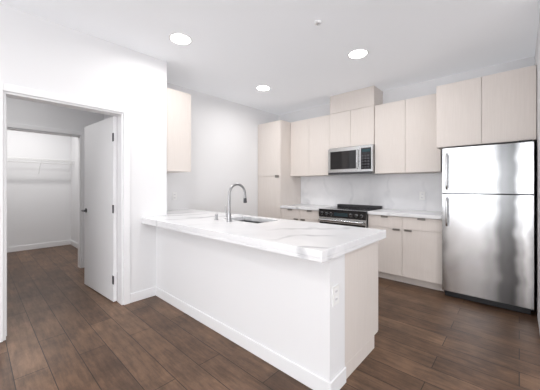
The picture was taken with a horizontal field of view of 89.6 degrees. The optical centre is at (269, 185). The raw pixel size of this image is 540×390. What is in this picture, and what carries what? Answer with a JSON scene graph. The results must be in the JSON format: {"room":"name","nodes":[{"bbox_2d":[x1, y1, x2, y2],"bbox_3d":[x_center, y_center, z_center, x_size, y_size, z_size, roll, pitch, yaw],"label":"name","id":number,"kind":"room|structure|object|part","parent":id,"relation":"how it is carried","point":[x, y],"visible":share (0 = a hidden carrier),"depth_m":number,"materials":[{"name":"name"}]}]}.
{"room":"kitchen","nodes":[
{"label":"kitchen","id":0,"kind":"room"},
{"bbox_2d":[7,130,70,246],"bbox_3d":[-5.900,-0.110,4.308,0.120,2.760,4.780,0,0,42],"label":"wall","id":1,"kind":"structure","parent":0,"point":[38,207],"depth_m":5.51,"materials":[{"name":"white paint"}]},
{"bbox_2d":[7,240,69,252],"bbox_3d":[-5.899,1.220,4.212,0.012,0.100,4.640,0,0,42],"label":"baseboard","id":2,"kind":"structure","parent":1,"relation":"attached to","point":[67,242],"depth_m":5.50,"materials":[{"name":"white"}]},
{"bbox_2d":[7,157,74,171],"bbox_3d":[-5.104,-0.392,4.837,0.330,0.288,2.639,0,0,42],"label":"wire closet shelf","id":3,"kind":"object","parent":1,"relation":"attached to","point":[55,160],"visible":0.98,"depth_m":5.38,"materials":[{"name":"white metal"}]},
{"bbox_2d":[7,97,103,134],"bbox_3d":[-4.325,-0.110,2.770,0.120,2.760,4.640,0,0,42],"label":"wall","id":4,"kind":"structure","parent":0,"point":[34,113],"depth_m":3.92,"materials":[{"name":"white paint"}]},
{"bbox_2d":[7,122,83,267],"bbox_3d":[-3.315,0.214,3.872,0.152,2.112,1.154,0,0,42],"label":"trim","id":5,"kind":"structure","parent":4,"relation":"attached to","point":[79,135],"depth_m":4.20,"materials":[{"name":"white"}]},
{"bbox_2d":[0,3,155,293],"bbox_3d":[-2.943,-0.110,1.503,0.130,2.760,4.640,0,0,42],"label":"wall","id":6,"kind":"structure","parent":0,"point":[39,53],"depth_m":2.78,"materials":[{"name":"white paint"}]},
{"bbox_2d":[0,82,129,341],"bbox_3d":[-1.926,0.214,2.613,0.162,2.112,1.044,0,0,42],"label":"door frame","id":7,"kind":"structure","parent":6,"relation":"attached to","point":[123,207],"depth_m":2.70,"materials":[{"name":"white"}]},
{"bbox_2d":[81,116,116,301],"bbox_3d":[-2.026,0.250,3.235,0.889,2.016,0.161,0,0,39],"label":"door leaf","id":8,"kind":"structure","parent":6,"relation":"in","point":[100,207],"depth_m":3.15,"materials":[{"name":"white wood"}]},
{"bbox_2d":[130,287,154,302],"bbox_3d":[-1.427,1.220,3.051,0.012,0.100,0.271,0,0,42],"label":"baseboard","id":9,"kind":"structure","parent":6,"relation":"attached to","point":[136,296],"depth_m":3.04,"materials":[{"name":"white"}]},
{"bbox_2d":[71,58,344,381],"bbox_3d":[-1.925,-0.110,3.846,6.365,2.760,0.190,0,0,42],"label":"wall","id":10,"kind":"structure","parent":0,"point":[280,304],"depth_m":2.08,"materials":[{"name":"white paint"}]},
{"bbox_2d":[70,240,77,248],"bbox_3d":[-3.561,1.220,5.208,2.050,0.100,0.012,0,0,42],"label":"baseboard","id":11,"kind":"structure","parent":10,"relation":"attached to","point":[72,243],"depth_m":5.67,"materials":[{"name":"white"}]},
{"bbox_2d":[167,88,190,172],"bbox_3d":[-1.354,-0.686,3.612,0.597,1.008,0.330,0,0,42],"label":"upper cabinet","id":12,"kind":"object","parent":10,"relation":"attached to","point":[178,131],"visible":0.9,"depth_m":3.40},
{"bbox_2d":[155,287,333,389],"bbox_3d":[-0.485,1.220,2.389,2.297,0.100,0.018,0,0,42],"label":"baseboard","id":13,"kind":"structure","parent":10,"relation":"attached to","point":[308,378],"depth_m":2.04,"materials":[{"name":"white"}]},
{"bbox_2d":[332,284,338,305],"bbox_3d":[0.405,0.670,1.671,0.008,0.116,0.072,0,0,42],"label":"outlet","id":14,"kind":"object","parent":10,"relation":"attached to","point":[335,294],"visible":1,"depth_m":1.66,"materials":[{"name":"white plastic"}]},
{"bbox_2d":[167,83,278,215],"bbox_3d":[-0.802,-0.110,4.750,0.120,2.760,2.780,0,0,42],"label":"wall","id":15,"kind":"structure","parent":0,"point":[224,145],"depth_m":4.60,"materials":[{"name":"white paint"}]},
{"bbox_2d":[172,192,176,199],"bbox_3d":[-1.403,0.150,3.998,0.008,0.116,0.072,0,0,42],"label":"outlet","id":16,"kind":"object","parent":15,"relation":"attached to","point":[174,195],"visible":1,"depth_m":3.99,"materials":[{"name":"white plastic"}]},
{"bbox_2d":[0,244,539,389],"bbox_3d":[-1.086,1.300,1.775,10.640,0.060,7.790,0,0,42],"label":"floor","id":17,"kind":"structure","parent":0,"point":[68,328],"depth_m":2.18,"materials":[{"name":"brown wood"}]},
{"bbox_2d":[258,120,300,218],"bbox_3d":[0.180,0.040,5.301,0.577,2.460,0.635,0,0,42],"label":"pantry cabinet","id":18,"kind":"object","parent":17,"relation":"on","point":[278,185],"visible":0.71,"depth_m":5.05,"materials":[{"name":"beige wood"}]},
{"bbox_2d":[281,208,318,222],"bbox_3d":[0.705,0.833,4.836,0.817,0.874,0.609,0,0,42],"label":"base cabinet","id":19,"kind":"object","parent":17,"relation":"on","point":[290,214],"depth_m":4.60,"materials":[{"name":"beige wood"}]},
{"bbox_2d":[318,204,381,227],"bbox_3d":[1.248,0.791,4.249,0.764,0.958,0.709,0,0,42],"label":"range oven","id":20,"kind":"object","parent":17,"relation":"on","point":[349,215],"visible":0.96,"depth_m":4.07,"materials":[{"name":"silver metal"}]},
{"bbox_2d":[345,241,377,378],"bbox_3d":[0.473,0.833,2.135,0.513,0.874,0.640,0,0,42],"label":"base cabinet","id":21,"kind":"object","parent":17,"relation":"on","point":[361,297],"visible":0.06,"depth_m":1.94,"materials":[{"name":"beige wood"}]},
{"bbox_2d":[141,209,385,262],"bbox_3d":[-0.483,0.384,2.820,2.952,0.064,0.965,0,0,42],"label":"countertop","id":22,"kind":"structure","parent":21,"relation":"on","point":[318,242],"depth_m":2.10,"materials":[{"name":"stone"}]},
{"bbox_2d":[214,183,246,221],"bbox_3d":[-0.411,0.161,2.841,0.260,0.382,0.260,0,0,42],"label":"kitchen faucet","id":23,"kind":"object","parent":22,"relation":"on","point":[228,215],"visible":1,"depth_m":2.72,"materials":[{"name":"silver metal"}]},
{"bbox_2d":[239,220,263,222],"bbox_3d":[-0.210,0.527,2.864,0.568,0.265,0.348,0,0,42],"label":"sink basin","id":24,"kind":"object","parent":22,"relation":"in","point":[251,221],"visible":0.1,"depth_m":3.07,"materials":[{"name":"silver metal"}]},
{"bbox_2d":[368,214,443,290],"bbox_3d":[1.910,0.833,3.732,0.894,0.874,0.609,0,0,42],"label":"base cabinet","id":25,"kind":"object","parent":17,"relation":"on","point":[409,250],"depth_m":3.45,"materials":[{"name":"beige wood"}]},
{"bbox_2d":[280,204,441,219],"bbox_3d":[1.315,0.373,4.264,2.492,0.042,0.630,0,0,42],"label":"countertop","id":26,"kind":"structure","parent":25,"relation":"on","point":[415,213],"depth_m":3.75,"materials":[{"name":"stone"}]},
{"bbox_2d":[442,139,533,314],"bbox_3d":[2.474,0.409,3.107,0.760,1.722,0.736,0,0,42],"label":"refrigerator","id":27,"kind":"object","parent":17,"relation":"on","point":[488,225],"visible":1,"depth_m":2.85,"materials":[{"name":"grey metal"}]},
{"bbox_3d":[2.003,0.043,3.081,0.022,0.837,0.062,0,0,43],"label":"handle","id":28,"kind":"part","parent":27,"relation":"part of","materials":[{"name":"silver metal"}]},
{"bbox_2d":[0,0,539,114],"bbox_3d":[-1.086,-1.520,1.775,10.640,0.060,7.790,0,0,42],"label":"ceiling","id":29,"kind":"structure","parent":0,"point":[292,55],"depth_m":2.75,"materials":[{"name":"white paint"}]},
{"bbox_2d":[169,33,191,44],"bbox_3d":[-0.906,-1.487,2.756,0.230,0.006,0.230,0,0,42],"label":"recessed light","id":30,"kind":"object","parent":29,"relation":"in","point":[180,38],"visible":1,"depth_m":2.74,"materials":[{"name":"white"}]},
{"bbox_2d":[256,85,270,90],"bbox_3d":[-0.103,-1.487,4.136,0.230,0.006,0.230,0,0,42],"label":"recessed light","id":31,"kind":"object","parent":29,"relation":"in","point":[262,88],"visible":1,"depth_m":4.14,"materials":[{"name":"white"}]},
{"bbox_2d":[314,20,321,25],"bbox_3d":[0.437,-1.475,2.475,0.072,0.030,0.072,0,0,42],"label":"sprinkler","id":32,"kind":"object","parent":29,"relation":"attached to","point":[317,22],"visible":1,"depth_m":2.46,"materials":[{"name":"white metal"}]},
{"bbox_2d":[347,49,368,58],"bbox_3d":[0.992,-1.487,3.066,0.230,0.006,0.230,0,0,42],"label":"recessed light","id":33,"kind":"object","parent":29,"relation":"in","point":[357,53],"visible":1,"depth_m":3.05,"materials":[{"name":"white"}]},
{"bbox_2d":[279,56,534,296],"bbox_3d":[2.780,-0.110,3.434,7.180,2.760,0.120,0,0,42],"label":"wall","id":34,"kind":"structure","parent":0,"point":[425,88],"depth_m":3.86,"materials":[{"name":"white paint"}]},
{"bbox_2d":[290,119,309,176],"bbox_3d":[0.649,-0.686,5.071,0.417,1.008,0.339,0,0,42],"label":"upper cabinet","id":35,"kind":"object","parent":34,"relation":"attached to","point":[299,130],"depth_m":4.93,"materials":[{"name":"beige wood"}]},
{"bbox_2d":[310,115,337,175],"bbox_3d":[0.956,-0.686,4.790,0.416,1.008,0.339,0,0,42],"label":"upper cabinet","id":36,"kind":"object","parent":34,"relation":"attached to","point":[319,126],"depth_m":4.66,"materials":[{"name":"beige wood"}]},
{"bbox_2d":[330,86,382,148],"bbox_3d":[1.381,-1.051,4.393,0.738,0.870,0.349,0,0,42],"label":"upper cabinet","id":37,"kind":"object","parent":34,"relation":"attached to","point":[352,112],"depth_m":4.23,"materials":[{"name":"beige wood"}]},
{"bbox_2d":[328,144,377,175],"bbox_3d":[1.343,-0.397,4.353,0.734,0.430,0.427,0,0,42],"label":"microwave","id":38,"kind":"object","parent":37,"relation":"attached to","point":[356,160],"visible":1,"depth_m":4.20,"materials":[{"name":"silver metal"}]},
{"bbox_2d":[301,173,442,211],"bbox_3d":[1.524,0.086,4.492,2.492,0.531,0.014,0,0,42],"label":"backsplash","id":39,"kind":"structure","parent":34,"relation":"attached to","point":[393,191],"depth_m":4.30,"materials":[{"name":"stone"}]},
{"bbox_2d":[419,192,424,199],"bbox_3d":[2.173,0.140,3.881,0.072,0.116,0.008,0,0,42],"label":"outlet","id":40,"kind":"object","parent":39,"relation":"attached to","point":[421,195],"visible":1,"depth_m":3.88,"materials":[{"name":"white plastic"}]},
{"bbox_2d":[374,100,405,173],"bbox_3d":[1.815,-0.686,4.002,0.422,1.008,0.339,0,0,42],"label":"upper cabinet","id":41,"kind":"object","parent":34,"relation":"attached to","point":[389,118],"depth_m":3.87,"materials":[{"name":"beige wood"}]},
{"bbox_2d":[406,94,441,172],"bbox_3d":[2.126,-0.686,3.717,0.422,1.008,0.339,0,0,42],"label":"upper cabinet","id":42,"kind":"object","parent":34,"relation":"attached to","point":[413,135],"depth_m":3.60,"materials":[{"name":"beige wood"}]},
{"bbox_2d":[434,77,482,152],"bbox_3d":[2.348,-0.823,3.324,0.428,0.735,0.619,0,0,42],"label":"upper cabinet","id":43,"kind":"object","parent":34,"relation":"attached to","point":[457,105],"depth_m":3.09,"materials":[{"name":"beige wood"}]},
{"bbox_2d":[482,65,536,144],"bbox_3d":[2.663,-0.823,3.036,0.427,0.735,0.619,0,0,42],"label":"upper cabinet","id":44,"kind":"object","parent":34,"relation":"attached to","point":[509,98],"depth_m":2.80,"materials":[{"name":"beige wood"}]},
{"bbox_2d":[535,15,539,331],"bbox_3d":[2.623,-0.110,2.581,0.120,2.760,1.350,0,0,42],"label":"wall","id":45,"kind":"structure","parent":0,"point":[537,208],"depth_m":2.63,"materials":[{"name":"white paint"}]}
]}

